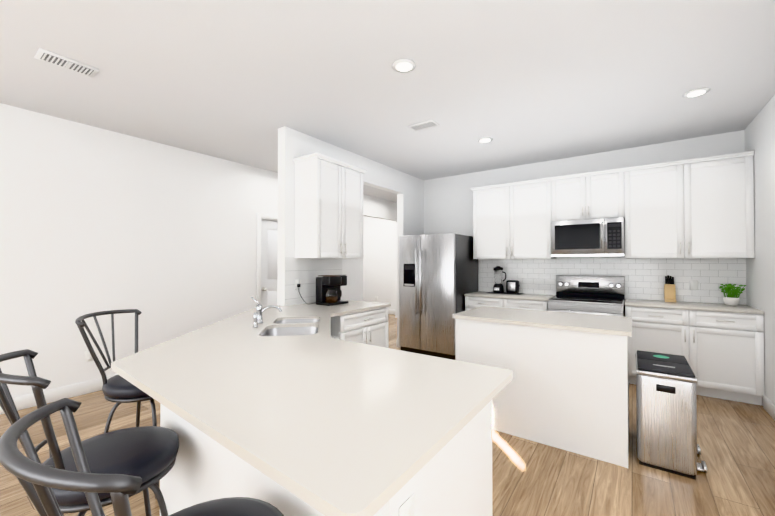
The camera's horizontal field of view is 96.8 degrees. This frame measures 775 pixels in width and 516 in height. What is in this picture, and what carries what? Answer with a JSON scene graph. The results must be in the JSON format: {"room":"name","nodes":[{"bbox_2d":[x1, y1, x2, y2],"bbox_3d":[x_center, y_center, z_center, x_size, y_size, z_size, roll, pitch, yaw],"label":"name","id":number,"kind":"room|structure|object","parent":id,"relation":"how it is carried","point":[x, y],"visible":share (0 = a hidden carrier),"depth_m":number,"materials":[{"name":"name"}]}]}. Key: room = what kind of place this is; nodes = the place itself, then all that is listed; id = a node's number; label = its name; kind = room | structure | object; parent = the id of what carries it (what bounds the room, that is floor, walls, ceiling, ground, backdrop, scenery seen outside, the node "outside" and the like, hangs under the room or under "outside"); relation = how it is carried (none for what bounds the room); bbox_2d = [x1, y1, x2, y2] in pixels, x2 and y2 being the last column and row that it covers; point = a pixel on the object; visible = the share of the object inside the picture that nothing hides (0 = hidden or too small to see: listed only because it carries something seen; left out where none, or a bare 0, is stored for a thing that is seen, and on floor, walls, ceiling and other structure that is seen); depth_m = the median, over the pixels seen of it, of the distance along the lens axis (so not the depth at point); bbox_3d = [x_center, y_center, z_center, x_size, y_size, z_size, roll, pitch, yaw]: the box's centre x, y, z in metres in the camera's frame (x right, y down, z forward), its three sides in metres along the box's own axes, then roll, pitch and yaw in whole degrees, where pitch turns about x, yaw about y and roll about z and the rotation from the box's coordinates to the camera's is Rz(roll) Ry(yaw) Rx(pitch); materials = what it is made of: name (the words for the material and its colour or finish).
{"room":"kitchen","nodes":[
{"label":"kitchen","id":0,"kind":"room"},
{"bbox_2d":[0,103,275,397],"bbox_3d":[-2.808,0.017,4.257,0.120,2.840,11.320,0,-1,35],"label":"wall","id":1,"kind":"structure","parent":0,"point":[162,238],"depth_m":3.79,"materials":[{"name":"white paint"}]},
{"bbox_2d":[0,375,114,414],"bbox_3d":[-3.988,1.351,2.469,0.014,0.130,6.825,0,-1,35],"label":"baseboard","id":2,"kind":"structure","parent":1,"relation":"attached to","point":[54,395],"depth_m":3.46,"materials":[{"name":"white"}]},
{"bbox_2d":[85,351,93,361],"bbox_3d":[-3.157,1.037,3.644,0.008,0.115,0.075,0,-1,35],"label":"electrical outlet","id":3,"kind":"object","parent":1,"relation":"attached to","point":[88,357],"visible":0.77,"depth_m":3.63,"materials":[{"name":"white plastic"}]},
{"bbox_2d":[256,213,277,305],"bbox_3d":[-1.774,0.383,5.689,0.138,2.140,0.960,0,-1,35],"label":"door frame","id":4,"kind":"structure","parent":1,"relation":"attached to","point":[260,216],"depth_m":5.29,"materials":[{"name":"white wood"}]},
{"bbox_2d":[261,220,277,306],"bbox_3d":[-1.743,0.421,5.667,0.109,2.040,0.784,0,-1,35],"label":"hall door","id":5,"kind":"structure","parent":1,"relation":"in","point":[269,255],"depth_m":5.50,"materials":[{"name":"white wood"}]},
{"bbox_2d":[276,126,423,347],"bbox_3d":[0.385,0.035,5.844,0.120,2.840,5.270,0,-1,35],"label":"wall","id":6,"kind":"structure","parent":0,"point":[372,275],"depth_m":5.55,"materials":[{"name":"white paint"}]},
{"bbox_2d":[285,257,341,305],"bbox_3d":[-0.835,0.254,4.023,0.002,0.520,0.888,0,-1,35],"label":"tile backsplash","id":7,"kind":"structure","parent":6,"relation":"attached to","point":[307,271],"depth_m":3.89,"materials":[{"name":"white tile"}]},
{"bbox_2d":[295,279,300,289],"bbox_3d":[-0.990,0.294,3.797,0.005,0.115,0.075,0,-1,35],"label":"electrical outlet","id":8,"kind":"object","parent":7,"relation":"attached to","point":[297,281],"visible":0.92,"depth_m":3.79,"materials":[{"name":"white plastic"}]},
{"bbox_2d":[294,153,366,258],"bbox_3d":[-0.654,-0.526,3.981,0.350,1.061,0.760,0,-1,35],"label":"upper cabinet","id":9,"kind":"object","parent":6,"relation":"attached to","point":[328,193],"depth_m":3.74,"materials":[{"name":"white wood"}]},
{"bbox_2d":[388,309,394,314],"bbox_3d":[-0.229,1.430,9.344,1.600,0.130,0.014,0,-1,35],"label":"baseboard","id":10,"kind":"structure","parent":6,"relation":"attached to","point":[390,311],"depth_m":9.10,"materials":[{"name":"white"}]},
{"bbox_2d":[0,314,774,515],"bbox_3d":[-1.099,1.453,3.097,7.670,0.060,11.440,0,-1,35],"label":"floor","id":11,"kind":"structure","parent":0,"point":[736,441],"depth_m":2.26,"materials":[{"name":"brown wood"}]},
{"bbox_2d":[0,349,178,515],"bbox_3d":[-1.113,0.871,1.289,0.503,1.066,0.562,0,-1,35],"label":"stool","id":12,"kind":"object","parent":11,"relation":"on","point":[147,454],"visible":0.69,"depth_m":1.26,"materials":[{"name":"grey leather"}]},
{"bbox_2d":[75,309,158,498],"bbox_3d":[-1.597,0.882,2.199,0.612,1.066,0.611,0,-1,35],"label":"stool","id":13,"kind":"object","parent":11,"relation":"on","point":[118,390],"visible":0.56,"depth_m":2.06,"materials":[{"name":"black metal"}]},
{"bbox_2d":[0,398,283,515],"bbox_3d":[-0.516,0.866,0.821,0.505,1.066,0.562,0,-1,35],"label":"stool","id":14,"kind":"object","parent":11,"relation":"on","point":[37,480],"visible":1,"depth_m":0.64,"materials":[{"name":"black metal"}]},
{"bbox_2d":[137,299,498,515],"bbox_3d":[-0.349,0.959,2.604,2.590,0.918,2.442,0,-1,35],"label":"base cabinet","id":15,"kind":"object","parent":11,"relation":"on","point":[309,409],"depth_m":1.42,"materials":[{"name":"white stone"}]},
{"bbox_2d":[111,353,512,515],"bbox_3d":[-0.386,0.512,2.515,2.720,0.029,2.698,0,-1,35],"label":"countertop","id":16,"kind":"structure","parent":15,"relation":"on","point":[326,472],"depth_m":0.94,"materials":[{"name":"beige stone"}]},
{"bbox_2d":[251,297,281,327],"bbox_3d":[-0.941,0.394,2.589,0.184,0.204,0.249,0,-1,35],"label":"faucet","id":17,"kind":"object","parent":16,"relation":"on","point":[257,315],"visible":1,"depth_m":2.60,"materials":[{"name":"silver metal"}]},
{"bbox_2d":[261,319,319,335],"bbox_3d":[-0.694,0.613,2.557,0.804,0.228,0.818,0,-1,35],"label":"sink","id":18,"kind":"object","parent":16,"relation":"in","point":[270,327],"depth_m":2.60,"materials":[{"name":"silver metal"}]},
{"bbox_2d":[297,275,348,305],"bbox_3d":[-0.717,0.350,3.835,0.390,0.322,0.415,0,-1,35],"label":"coffee maker","id":19,"kind":"object","parent":16,"relation":"on","point":[328,291],"visible":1,"depth_m":3.74,"materials":[{"name":"black plastic"}]},
{"bbox_2d":[399,493,414,515],"bbox_3d":[0.053,0.718,0.933,0.007,0.120,0.075,0,-1,35],"label":"electrical outlet","id":20,"kind":"object","parent":15,"relation":"attached to","point":[407,508],"visible":1,"depth_m":0.94,"materials":[{"name":"white plastic"}]},
{"bbox_2d":[399,233,477,359],"bbox_3d":[0.794,0.554,5.352,0.910,1.790,0.987,0,-1,35],"label":"fridge","id":21,"kind":"object","parent":11,"relation":"on","point":[438,276],"visible":0.98,"depth_m":4.98,"materials":[{"name":"silver metal"}]},
{"bbox_2d":[455,318,628,467],"bbox_3d":[1.318,0.977,2.971,1.248,0.890,0.718,0,-1,35],"label":"kitchen island","id":22,"kind":"object","parent":11,"relation":"on","point":[566,387],"depth_m":2.56,"materials":[{"name":"white"}]},
{"bbox_2d":[452,306,631,337],"bbox_3d":[1.318,0.516,2.976,1.300,0.029,0.770,0,-1,35],"label":"island countertop","id":23,"kind":"structure","parent":22,"relation":"on","point":[551,320],"depth_m":2.80,"materials":[{"name":"beige stone"}]},
{"bbox_2d":[548,275,624,316],"bbox_3d":[2.496,0.835,4.316,0.784,1.205,0.730,0,-1,35],"label":"range","id":24,"kind":"object","parent":11,"relation":"on","point":[597,295],"visible":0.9,"depth_m":4.38,"materials":[{"name":"silver metal"}]},
{"bbox_2d":[464,150,764,404],"bbox_3d":[2.510,0.181,4.372,3.007,2.515,0.654,0,-1,35],"label":"kitchen cabinets","id":25,"kind":"object","parent":11,"relation":"on","point":[701,207],"visible":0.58,"depth_m":3.82,"materials":[{"name":"white wood"}]},
{"bbox_2d":[487,292,522,294],"bbox_3d":[1.751,0.523,5.136,0.480,0.006,0.230,0,-1,35],"label":"mat","id":26,"kind":"object","parent":25,"relation":"on","point":[506,293],"visible":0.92,"depth_m":5.03,"materials":[{"name":"grey"}]},
{"bbox_2d":[493,266,505,292],"bbox_3d":[1.695,0.322,5.195,0.199,0.395,0.157,0,-1,35],"label":"blender","id":27,"kind":"object","parent":26,"relation":"on","point":[498,285],"visible":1,"depth_m":5.16,"materials":[{"name":"black plastic"}]},
{"bbox_2d":[506,280,519,293],"bbox_3d":[1.861,0.424,5.087,0.178,0.187,0.143,0,-1,35],"label":"toaster","id":28,"kind":"object","parent":26,"relation":"on","point":[512,286],"visible":1,"depth_m":5.04,"materials":[{"name":"black plastic"}]},
{"bbox_2d":[551,217,624,256],"bbox_3d":[2.583,-0.251,4.452,0.796,0.470,0.445,0,-1,35],"label":"microwave","id":29,"kind":"object","parent":25,"relation":"attached to","point":[600,237],"visible":0.98,"depth_m":4.29,"materials":[{"name":"silver metal"}]},
{"bbox_2d":[464,291,763,313],"bbox_3d":[2.517,0.533,4.378,3.007,0.029,0.630,0,-1,35],"label":"countertop","id":30,"kind":"structure","parent":25,"relation":"on","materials":[{"name":"stone"}]},
{"bbox_2d":[664,275,675,301],"bbox_3d":[3.347,0.360,4.078,0.100,0.308,0.196,0,-1,35],"label":"knife block","id":31,"kind":"object","parent":25,"relation":"on","point":[669,291],"visible":0.98,"depth_m":4.06,"materials":[{"name":"brown wood"}]},
{"bbox_2d":[719,284,745,305],"bbox_3d":[3.708,0.393,3.697,0.215,0.232,0.215,0,-1,35],"label":"plant","id":32,"kind":"object","parent":25,"relation":"on","point":[730,299],"visible":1,"depth_m":3.67,"materials":[{"name":"green plant"}]},
{"bbox_2d":[635,350,706,479],"bbox_3d":[2.031,1.085,2.492,0.374,0.664,0.588,0,-1,35],"label":"trash can","id":33,"kind":"object","parent":11,"relation":"on","point":[666,405],"visible":0.98,"depth_m":2.28,"materials":[{"name":"silver metal"}]},
{"bbox_2d":[0,0,774,202],"bbox_3d":[-1.099,-1.446,3.130,7.670,0.060,11.440,0,-1,35],"label":"ceiling","id":34,"kind":"structure","parent":0,"point":[521,82],"depth_m":2.65,"materials":[{"name":"white paint"}]},
{"bbox_2d":[34,48,98,76],"bbox_3d":[-2.332,-1.413,2.510,0.170,0.019,0.320,0,-1,35],"label":"ceiling vent","id":35,"kind":"object","parent":34,"relation":"in","point":[63,62],"visible":0.98,"depth_m":2.48,"materials":[{"name":"white metal"}]},
{"bbox_2d":[392,59,415,72],"bbox_3d":[0.122,-1.416,2.543,0.176,0.010,0.176,0,-1,35],"label":"recessed light","id":36,"kind":"object","parent":34,"relation":"in","point":[404,65],"visible":1,"depth_m":2.53,"materials":[{"name":"white plastic"}]},
{"bbox_2d":[408,119,438,130],"bbox_3d":[0.381,-1.400,3.647,0.300,0.019,0.160,0,-1,35],"label":"ceiling vent","id":37,"kind":"object","parent":34,"relation":"in","point":[424,125],"visible":0.94,"depth_m":3.62,"materials":[{"name":"white metal"}]},
{"bbox_2d":[478,137,492,142],"bbox_3d":[1.160,-1.398,4.087,0.176,0.010,0.176,0,-1,35],"label":"recessed light","id":38,"kind":"object","parent":34,"relation":"in","point":[485,140],"visible":1,"depth_m":4.07,"materials":[{"name":"white plastic"}]},
{"bbox_2d":[683,88,709,97],"bbox_3d":[2.643,-1.411,2.945,0.176,0.010,0.176,0,-1,35],"label":"recessed light","id":39,"kind":"object","parent":34,"relation":"in","point":[695,92],"visible":1,"depth_m":2.93,"materials":[{"name":"white plastic"}]},
{"bbox_2d":[424,130,743,304],"bbox_3d":[2.322,0.025,4.986,3.990,2.840,0.120,0,-1,35],"label":"wall","id":40,"kind":"structure","parent":0,"point":[448,201],"depth_m":4.99,"materials":[{"name":"white paint"}]},
{"bbox_2d":[480,258,746,304],"bbox_3d":[2.701,0.261,4.638,3.009,0.520,0.002,0,-1,35],"label":"tile backsplash","id":41,"kind":"structure","parent":40,"relation":"attached to","point":[644,279],"depth_m":4.31,"materials":[{"name":"white tile"}]},
{"bbox_2d":[690,280,697,289],"bbox_3d":[3.573,0.316,4.012,0.075,0.115,0.005,0,-1,35],"label":"electrical outlet","id":42,"kind":"object","parent":41,"relation":"attached to","point":[693,284],"visible":1,"depth_m":4.01,"materials":[{"name":"white plastic"}]},
{"bbox_2d":[744,95,774,405],"bbox_3d":[1.352,-0.032,0.048,0.120,2.840,9.290,0,-1,35],"label":"wall","id":43,"kind":"structure","parent":0,"point":[759,136],"depth_m":3.22,"materials":[{"name":"white paint"}]},
{"bbox_2d":[763,395,774,420],"bbox_3d":[1.121,1.321,-0.177,0.014,0.130,8.440,0,-1,35],"label":"baseboard","id":44,"kind":"structure","parent":43,"relation":"attached to","point":[769,407],"depth_m":3.11,"materials":[{"name":"white"}]}
]}

